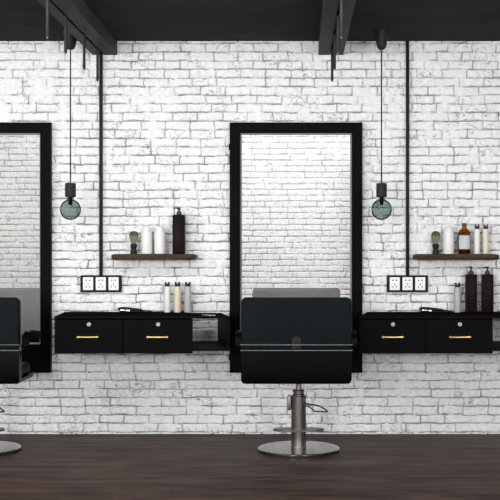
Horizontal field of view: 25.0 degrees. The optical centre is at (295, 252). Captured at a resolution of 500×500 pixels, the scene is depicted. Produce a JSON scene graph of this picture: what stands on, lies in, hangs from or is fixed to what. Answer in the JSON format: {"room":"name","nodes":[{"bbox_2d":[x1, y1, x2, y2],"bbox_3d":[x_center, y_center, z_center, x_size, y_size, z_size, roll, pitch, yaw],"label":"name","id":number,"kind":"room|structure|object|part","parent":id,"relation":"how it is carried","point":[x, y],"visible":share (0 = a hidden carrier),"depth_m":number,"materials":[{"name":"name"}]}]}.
{"room":"service shop","nodes":[
{"label":"service shop","id":0,"kind":"room"},
{"bbox_2d":[0,41,499,433],"bbox_3d":[-0.900,-0.118,7.521,8.200,2.650,0.041,0,0,0],"label":"wall","id":1,"kind":"structure","parent":0,"point":[169,107],"depth_m":7.51,"materials":[{"name":"white brick"}]},
{"bbox_2d":[0,122,51,372],"bbox_3d":[-2.071,-0.036,7.477,0.887,1.660,0.044,0,0,0],"label":"wall mirror","id":2,"kind":"object","parent":1,"relation":"attached to","point":[25,147],"visible":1,"depth_m":7.49,"materials":[{"name":"black metal"}]},
{"bbox_2d":[0,135,39,342],"bbox_3d":[-2.067,-0.095,7.490,0.742,1.404,0.001,0,0,0],"label":"mirror glass","id":3,"kind":"object","parent":2,"relation":"attached to","point":[19,154],"depth_m":7.49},
{"bbox_2d":[80,275,121,291],"bbox_3d":[-1.295,0.203,7.486,0.272,0.106,0.027,0,0,0],"label":"wall socket","id":4,"kind":"object","parent":1,"relation":"attached to","point":[88,283],"visible":1,"depth_m":7.47,"materials":[{"name":"white plastic"}]},
{"bbox_3d":[-1.382,0.204,7.475,0.067,0.086,0.004,0,0,0],"label":"plate","id":5,"kind":"part","parent":4,"relation":"part of","materials":[{"name":"white plastic"}]},
{"bbox_3d":[-1.297,0.204,7.475,0.067,0.086,0.004,0,0,0],"label":"plate","id":6,"kind":"part","parent":4,"relation":"part of","materials":[{"name":"white plastic"}]},
{"bbox_3d":[-1.212,0.204,7.475,0.067,0.086,0.004,0,0,0],"label":"plate","id":7,"kind":"part","parent":4,"relation":"part of","materials":[{"name":"white plastic"}]},
{"bbox_2d":[99,53,102,275],"bbox_3d":[-1.298,-0.627,7.488,0.021,1.569,0.024,0,0,0],"label":"conduit","id":8,"kind":"object","parent":1,"relation":"attached to","point":[100,55],"visible":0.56,"depth_m":7.48,"materials":[{"name":"black metal"}]},
{"bbox_2d":[54,312,229,353],"bbox_3d":[-0.975,0.506,7.206,1.132,0.229,0.582,0,0,0],"label":"console","id":9,"kind":"object","parent":1,"relation":"attached to","point":[75,332],"visible":1,"depth_m":6.95,"materials":[{"name":"black laminate"}]},
{"bbox_3d":[-1.282,0.519,6.932,0.136,0.018,0.034,0,0,0],"label":"handle","id":10,"kind":"part","parent":9,"relation":"part of","materials":[{"name":"gold metal"}]},
{"bbox_3d":[-1.283,0.516,6.958,0.421,0.210,0.019,0,0,0],"label":"drawer","id":11,"kind":"part","parent":9,"relation":"part of","materials":[{"name":"black laminate"}]},
{"bbox_2d":[118,307,152,311],"bbox_3d":[-1.052,0.372,7.373,0.224,0.039,0.088,0,0,-24],"label":"hair straightener","id":12,"kind":"object","parent":9,"relation":"on","point":[122,309],"visible":1,"depth_m":7.35,"materials":[{"name":"black plastic"}]},
{"bbox_3d":[-1.083,0.366,7.360,0.165,0.028,0.032,0,0,0],"label":"arm","id":13,"kind":"part","parent":12,"relation":"part of","materials":[{"name":"black plastic"}]},
{"bbox_3d":[-1.080,0.382,7.360,0.155,0.015,0.032,0,0,0],"label":"arm","id":14,"kind":"part","parent":12,"relation":"part of","materials":[{"name":"black plastic"}]},
{"bbox_3d":[-0.975,0.398,7.221,1.132,0.013,0.553,0,0,0],"label":"panel","id":15,"kind":"part","parent":9,"relation":"part of","materials":[{"name":"black laminate"}]},
{"bbox_3d":[-0.854,0.519,6.932,0.136,0.018,0.034,0,0,0],"label":"handle","id":16,"kind":"part","parent":9,"relation":"part of","materials":[{"name":"gold metal"}]},
{"bbox_3d":[-0.855,0.516,6.958,0.434,0.210,0.019,0,0,0],"label":"drawer","id":17,"kind":"part","parent":9,"relation":"part of","materials":[{"name":"black laminate"}]},
{"bbox_2d":[164,282,169,312],"bbox_3d":[-0.848,0.291,7.410,0.041,0.201,0.041,0,0,0],"label":"slim bottle","id":18,"kind":"object","parent":9,"relation":"on","point":[167,285],"visible":1,"depth_m":7.39,"materials":[{"name":"white plastic"}]},
{"bbox_2d":[174,282,180,312],"bbox_3d":[-0.781,0.291,7.410,0.045,0.201,0.045,0,0,0],"label":"slim bottle","id":19,"kind":"object","parent":9,"relation":"on","point":[177,289],"visible":1,"depth_m":7.39,"materials":[{"name":"beige plastic"}]},
{"bbox_2d":[184,282,190,312],"bbox_3d":[-0.712,0.291,7.410,0.046,0.201,0.046,0,0,0],"label":"slim bottle","id":20,"kind":"object","parent":9,"relation":"on","point":[187,289],"visible":1,"depth_m":7.39,"materials":[{"name":"grey plastic"}]},
{"bbox_3d":[-0.570,0.596,7.223,0.224,0.020,0.592,0,0,-10],"label":"panel","id":21,"kind":"part","parent":9,"relation":"part of","materials":[{"name":"laminate"}]},
{"bbox_3d":[-0.467,0.495,7.223,0.009,0.181,0.558,0,0,-11],"label":"panel","id":22,"kind":"part","parent":9,"relation":"part of","materials":[{"name":"laminate"}]},
{"bbox_2d":[111,254,196,259],"bbox_3d":[-0.933,0.026,7.423,0.549,0.040,0.151,0,0,0],"label":"wooden shelf","id":23,"kind":"object","parent":1,"relation":"attached to","point":[114,256],"visible":0.97,"depth_m":7.35,"materials":[{"name":"brown wood"}]},
{"bbox_2d":[129,231,137,253],"bbox_3d":[-1.071,-0.069,7.420,0.060,0.151,0.060,0,0,0],"label":"brush","id":24,"kind":"object","parent":23,"relation":"on","point":[133,235],"visible":1,"depth_m":7.40,"materials":[{"name":"black plastic"}]},
{"bbox_3d":[-1.071,-0.027,7.420,0.047,0.067,0.047,0,0,0],"label":"handle","id":25,"kind":"part","parent":24,"relation":"part of","materials":[{"name":"black plastic"}]},
{"bbox_2d":[141,226,151,253],"bbox_3d":[-0.985,-0.087,7.420,0.073,0.187,0.073,0,0,0],"label":"bottle","id":26,"kind":"object","parent":23,"relation":"on","point":[146,233],"visible":1,"depth_m":7.39,"materials":[{"name":"white plastic"}]},
{"bbox_2d":[154,226,164,253],"bbox_3d":[-0.898,-0.087,7.420,0.073,0.187,0.073,0,0,0],"label":"bottle","id":27,"kind":"object","parent":23,"relation":"on","point":[159,233],"visible":1,"depth_m":7.39,"materials":[{"name":"white plastic"}]},
{"bbox_2d":[172,207,185,253],"bbox_3d":[-0.772,-0.147,7.420,0.080,0.307,0.072,0,0,0],"label":"pump bottle","id":28,"kind":"object","parent":23,"relation":"on","point":[178,220],"visible":1,"depth_m":7.38,"materials":[{"name":"brown plastic"}]},
{"bbox_2d":[229,122,361,372],"bbox_3d":[-0.004,-0.036,7.477,0.887,1.660,0.044,0,0,0],"label":"wall mirror","id":29,"kind":"object","parent":1,"relation":"attached to","point":[296,187],"visible":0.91,"depth_m":7.49,"materials":[{"name":"black metal"}]},
{"bbox_2d":[242,135,349,298],"bbox_3d":[0.000,-0.095,7.490,0.742,1.404,0.001,0,0,0],"label":"mirror glass","id":30,"kind":"object","parent":29,"relation":"attached to","point":[296,188],"depth_m":7.49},
{"bbox_2d":[387,275,427,291],"bbox_3d":[0.741,0.203,7.486,0.266,0.106,0.027,0,0,0],"label":"wall socket","id":31,"kind":"object","parent":1,"relation":"attached to","point":[395,283],"visible":1,"depth_m":7.47,"materials":[{"name":"white plastic"}]},
{"bbox_3d":[0.656,0.204,7.475,0.067,0.086,0.004,0,0,0],"label":"plate","id":32,"kind":"part","parent":31,"relation":"part of","materials":[{"name":"white plastic"}]},
{"bbox_3d":[0.741,0.204,7.475,0.067,0.086,0.004,0,0,0],"label":"plate","id":33,"kind":"part","parent":31,"relation":"part of","materials":[{"name":"white plastic"}]},
{"bbox_3d":[0.826,0.204,7.475,0.067,0.086,0.004,0,0,0],"label":"plate","id":34,"kind":"part","parent":31,"relation":"part of","materials":[{"name":"white plastic"}]},
{"bbox_2d":[406,41,408,275],"bbox_3d":[0.742,-0.627,7.488,0.021,1.569,0.024,0,0,0],"label":"conduit","id":35,"kind":"object","parent":1,"relation":"attached to","point":[407,42],"visible":1,"depth_m":7.48,"materials":[{"name":"black metal"}]},
{"bbox_2d":[359,312,499,353],"bbox_3d":[0.948,0.506,7.206,1.117,0.229,0.582,0,0,0],"label":"console","id":36,"kind":"object","parent":1,"relation":"attached to","point":[379,332],"visible":1,"depth_m":6.95,"materials":[{"name":"black laminate"}]},
{"bbox_3d":[0.597,0.516,6.958,0.411,0.210,0.019,0,0,0],"label":"drawer","id":37,"kind":"part","parent":36,"relation":"part of","materials":[{"name":"black laminate"}]},
{"bbox_3d":[0.596,0.519,6.932,0.136,0.018,0.034,0,0,0],"label":"handle","id":38,"kind":"part","parent":36,"relation":"part of","materials":[{"name":"gold metal"}]},
{"bbox_3d":[0.948,0.398,7.221,1.117,0.013,0.553,0,0,0],"label":"panel","id":39,"kind":"part","parent":36,"relation":"part of","materials":[{"name":"black laminate"}]},
{"bbox_2d":[419,307,452,311],"bbox_3d":[0.919,0.372,7.373,0.224,0.039,0.088,0,0,-24],"label":"hair straightener","id":40,"kind":"object","parent":36,"relation":"on","point":[423,309],"visible":1,"depth_m":7.35,"materials":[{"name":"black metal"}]},
{"bbox_3d":[0.887,0.366,7.360,0.165,0.028,0.032,0,0,0],"label":"arm","id":41,"kind":"part","parent":40,"relation":"part of","materials":[{"name":"black plastic"}]},
{"bbox_3d":[0.890,0.382,7.360,0.155,0.015,0.032,0,0,0],"label":"arm","id":42,"kind":"part","parent":40,"relation":"part of","materials":[{"name":"black plastic"}]},
{"bbox_2d":[454,283,460,312],"bbox_3d":[1.064,0.293,7.410,0.046,0.196,0.046,0,0,0],"label":"slim bottle","id":43,"kind":"object","parent":36,"relation":"on","point":[457,289],"visible":1,"depth_m":7.39,"materials":[{"name":"grey plastic"}]},
{"bbox_3d":[1.010,0.516,6.958,0.414,0.210,0.019,0,0,0],"label":"drawer","id":44,"kind":"part","parent":36,"relation":"part of","materials":[{"name":"black laminate"}]},
{"bbox_3d":[1.009,0.519,6.932,0.136,0.018,0.034,0,0,0],"label":"handle","id":45,"kind":"part","parent":36,"relation":"part of","materials":[{"name":"gold metal"}]},
{"bbox_2d":[465,266,476,312],"bbox_3d":[1.152,0.240,7.410,0.075,0.303,0.066,0,0,0],"label":"pump bottle","id":46,"kind":"object","parent":36,"relation":"on","point":[470,278],"visible":1,"depth_m":7.38,"materials":[{"name":"brown plastic"}]},
{"bbox_2d":[481,266,493,312],"bbox_3d":[1.260,0.240,7.410,0.075,0.303,0.066,0,0,0],"label":"pump bottle","id":47,"kind":"object","parent":36,"relation":"on","point":[487,279],"visible":1,"depth_m":7.38,"materials":[{"name":"brown plastic"}]},
{"bbox_3d":[1.362,0.596,7.223,0.256,0.020,0.563,0,0,3],"label":"panel","id":48,"kind":"part","parent":36,"relation":"part of","materials":[{"name":"laminate"}]},
{"bbox_2d":[413,254,498,259],"bbox_3d":[1.053,0.026,7.423,0.551,0.040,0.151,0,0,0],"label":"wooden shelf","id":49,"kind":"object","parent":1,"relation":"attached to","point":[415,256],"visible":0.94,"depth_m":7.35,"materials":[{"name":"brown wood"}]},
{"bbox_2d":[431,231,439,253],"bbox_3d":[0.922,-0.069,7.420,0.060,0.151,0.060,0,0,0],"label":"brush","id":50,"kind":"object","parent":49,"relation":"on","point":[435,236],"visible":1,"depth_m":7.40,"materials":[{"name":"black plastic"}]},
{"bbox_3d":[0.922,-0.027,7.420,0.047,0.067,0.047,0,0,0],"label":"handle","id":51,"kind":"part","parent":50,"relation":"part of","materials":[{"name":"black plastic"}]},
{"bbox_2d":[443,226,453,253],"bbox_3d":[1.006,-0.087,7.420,0.073,0.187,0.073,0,0,0],"label":"bottle","id":52,"kind":"object","parent":49,"relation":"on","point":[448,233],"visible":1,"depth_m":7.39,"materials":[{"name":"white plastic"}]},
{"bbox_2d":[458,223,470,253],"bbox_3d":[1.110,-0.095,7.419,0.081,0.204,0.082,0,0,0],"label":"bottle","id":53,"kind":"object","parent":49,"relation":"on","point":[464,236],"visible":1,"depth_m":7.39,"materials":[{"name":"brown glass"}]},
{"bbox_2d":[474,224,479,253],"bbox_3d":[1.194,-0.091,7.420,0.041,0.195,0.041,0,0,0],"label":"slim bottle","id":54,"kind":"object","parent":49,"relation":"on","point":[476,230],"visible":1,"depth_m":7.40,"materials":[{"name":"white plastic"}]},
{"bbox_2d":[483,224,488,253],"bbox_3d":[1.251,-0.091,7.420,0.038,0.195,0.038,0,0,0],"label":"slim bottle","id":55,"kind":"object","parent":49,"relation":"on","point":[485,228],"visible":1,"depth_m":7.41,"materials":[{"name":"beige plastic"}]},
{"bbox_2d":[0,433,499,499],"bbox_3d":[-0.900,1.247,3.250,8.400,0.080,8.700,0,0,0],"label":"floor","id":56,"kind":"structure","parent":0,"point":[61,466],"depth_m":6.27,"materials":[{"name":"brown wood"}]},
{"bbox_2d":[0,297,40,454],"bbox_3d":[-1.950,0.734,6.863,0.724,0.946,0.536,0,0,0],"label":"salon chair","id":57,"kind":"object","parent":56,"relation":"on","point":[13,370],"visible":1,"depth_m":6.60,"materials":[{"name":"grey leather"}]},
{"bbox_3d":[-1.950,0.414,6.628,0.650,0.306,0.055,0,0,0],"label":"backrest","id":58,"kind":"part","parent":57,"relation":"part of","materials":[{"name":"black leather"}]},
{"bbox_2d":[17,297,21,349],"bbox_3d":[-1.950,0.435,6.684,0.636,0.344,0.056,0,0,0],"label":"cushion","id":59,"kind":"object","parent":57,"relation":"on","point":[17,297],"depth_m":6.67,"materials":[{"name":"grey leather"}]},
{"bbox_3d":[-1.950,0.718,6.890,0.570,0.072,0.350,0,0,0],"label":"seat","id":60,"kind":"part","parent":57,"relation":"part of","materials":[{"name":"black leather"}]},
{"bbox_3d":[-1.605,0.509,6.835,0.035,0.091,0.359,0,0,0],"label":"armrest","id":61,"kind":"part","parent":57,"relation":"part of","materials":[{"name":"black leather"}]},
{"bbox_2d":[235,297,356,457],"bbox_3d":[0.002,0.734,6.863,0.724,0.946,0.536,0,0,0],"label":"salon chair","id":62,"kind":"object","parent":56,"relation":"on","point":[298,341],"visible":1,"depth_m":6.60,"materials":[{"name":"black leather"}]},
{"bbox_3d":[-0.343,0.509,6.835,0.035,0.091,0.359,0,0,0],"label":"armrest","id":63,"kind":"part","parent":62,"relation":"part of","materials":[{"name":"black leather"}]},
{"bbox_3d":[0.002,0.572,6.620,0.662,0.004,0.050,0,0,0],"label":"trim","id":64,"kind":"part","parent":62,"relation":"part of","materials":[{"name":"silver metal"}]},
{"bbox_3d":[0.002,0.414,6.628,0.650,0.306,0.055,0,0,0],"label":"backrest","id":65,"kind":"part","parent":62,"relation":"part of","materials":[{"name":"black leather"}]},
{"bbox_3d":[0.118,0.936,6.823,0.168,0.059,0.018,0,0,23],"label":"pump lever","id":66,"kind":"part","parent":62,"relation":"part of","materials":[{"name":"metal"}]},
{"bbox_3d":[0.346,0.509,6.835,0.035,0.091,0.359,0,0,0],"label":"armrest","id":67,"kind":"part","parent":62,"relation":"part of","materials":[{"name":"black leather"}]},
{"bbox_2d":[0,0,499,41],"bbox_3d":[-0.900,-1.473,6.590,8.200,0.120,2.020,0,0,0],"label":"ceiling","id":68,"kind":"structure","parent":0,"point":[20,20],"depth_m":6.78,"materials":[{"name":"grey paint"}]},
{"bbox_2d":[60,30,80,219],"bbox_3d":[-1.433,-0.811,7.150,0.133,1.204,0.133,0,0,0],"label":"pendant lamp","id":69,"kind":"object","parent":68,"relation":"hanging from","point":[70,188],"visible":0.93,"depth_m":7.14,"materials":[{"name":"black metal"}]},
{"bbox_2d":[65,183,75,196],"bbox_3d":[-1.433,-0.401,7.150,0.069,0.091,0.069,0,0,0],"label":"socket","id":70,"kind":"object","parent":69,"relation":"attached to","point":[70,188],"depth_m":7.12,"materials":[{"name":"black metal"}]},
{"bbox_3d":[-1.433,-0.868,7.150,0.008,0.854,0.008,0,0,0],"label":"cord","id":71,"kind":"part","parent":69,"relation":"part of","materials":[{"name":"black rubber"}]},
{"bbox_3d":[-1.433,-0.283,7.150,0.133,0.148,0.133,0,0,0],"label":"bulb","id":72,"kind":"part","parent":69,"relation":"part of","materials":[{"name":"green glass"}]},
{"bbox_3d":[-1.433,-0.330,7.150,0.027,0.054,0.027,0,0,0],"label":"bulb stem","id":73,"kind":"part","parent":69,"relation":"part of","materials":[{"name":"black plastic"}]},
{"bbox_2d":[37,0,116,54],"bbox_3d":[-1.273,-1.367,6.543,0.165,0.093,1.906,0,0,0],"label":"beam","id":74,"kind":"structure","parent":68,"relation":"attached to","point":[81,19],"depth_m":6.58,"materials":[{"name":"grey metal"}]},
{"bbox_2d":[46,0,48,38],"bbox_3d":[-1.284,-1.224,5.810,0.019,0.233,0.019,0,0,0],"label":"rod","id":75,"kind":"object","parent":74,"relation":"attached to","point":[47,1],"visible":1,"depth_m":5.80,"materials":[{"name":"grey metal"}]},
{"bbox_2d":[64,14,66,53],"bbox_3d":[-1.284,-1.224,6.270,0.019,0.233,0.019,0,0,0],"label":"rod","id":76,"kind":"object","parent":74,"relation":"attached to","point":[65,16],"visible":0.92,"depth_m":6.26,"materials":[{"name":"grey metal"}]},
{"bbox_2d":[83,33,85,69],"bbox_3d":[-1.284,-1.224,6.820,0.019,0.233,0.019,0,0,0],"label":"rod","id":77,"kind":"object","parent":74,"relation":"attached to","point":[84,35],"visible":0.91,"depth_m":6.81,"materials":[{"name":"grey metal"}]},
{"bbox_2d":[96,47,98,81],"bbox_3d":[-1.284,-1.224,7.280,0.019,0.233,0.019,0,0,0],"label":"spotlight","id":78,"kind":"object","parent":74,"relation":"attached to","point":[97,49],"visible":0.93,"depth_m":7.27,"materials":[{"name":"grey metal"}]},
{"bbox_2d":[318,0,355,54],"bbox_3d":[0.232,-1.367,6.543,0.165,0.093,1.906,0,0,0],"label":"beam","id":79,"kind":"structure","parent":68,"relation":"attached to","point":[330,8],"depth_m":6.50,"materials":[{"name":"grey metal"}]},
{"bbox_2d":[331,46,333,81],"bbox_3d":[0.234,-1.224,7.280,0.019,0.233,0.019,0,0,0],"label":"spotlight","id":80,"kind":"object","parent":79,"relation":"attached to","point":[332,77],"visible":0.91,"depth_m":7.27,"materials":[{"name":"grey metal"}]},
{"bbox_2d":[333,32,335,69],"bbox_3d":[0.234,-1.224,6.820,0.019,0.233,0.019,0,0,0],"label":"rod","id":81,"kind":"object","parent":79,"relation":"attached to","point":[334,33],"visible":0.96,"depth_m":6.81,"materials":[{"name":"grey metal"}]},
{"bbox_2d":[336,12,339,53],"bbox_3d":[0.234,-1.224,6.270,0.019,0.233,0.019,0,0,0],"label":"rod","id":82,"kind":"object","parent":79,"relation":"attached to","point":[337,14],"visible":0.97,"depth_m":6.26,"materials":[{"name":"grey metal"}]},
{"bbox_2d":[339,0,342,38],"bbox_3d":[0.234,-1.224,5.810,0.019,0.233,0.019,0,0,0],"label":"rod","id":83,"kind":"object","parent":79,"relation":"attached to","point":[341,1],"visible":1,"depth_m":5.80,"materials":[{"name":"grey metal"}]},
{"bbox_2d":[371,29,391,219],"bbox_3d":[0.543,-0.811,7.150,0.133,1.204,0.133,0,0,0],"label":"pendant lamp","id":84,"kind":"object","parent":68,"relation":"hanging from","point":[381,35],"visible":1,"depth_m":7.13,"materials":[{"name":"green glass"}]},
{"bbox_2d":[376,183,386,196],"bbox_3d":[0.543,-0.401,7.150,0.069,0.091,0.069,0,0,0],"label":"socket","id":85,"kind":"object","parent":84,"relation":"attached to","point":[381,188],"depth_m":7.12,"materials":[{"name":"black metal"}]},
{"bbox_3d":[0.543,-0.868,7.150,0.008,0.854,0.008,0,0,0],"label":"cord","id":86,"kind":"part","parent":84,"relation":"part of","materials":[{"name":"black rubber"}]},
{"bbox_3d":[0.543,-0.283,7.150,0.133,0.148,0.133,0,0,0],"label":"bulb","id":87,"kind":"part","parent":84,"relation":"part of","materials":[{"name":"green glass"}]},
{"bbox_3d":[0.543,-0.330,7.150,0.027,0.054,0.027,0,0,0],"label":"bulb stem","id":88,"kind":"part","parent":84,"relation":"part of","materials":[{"name":"black plastic"}]}
]}

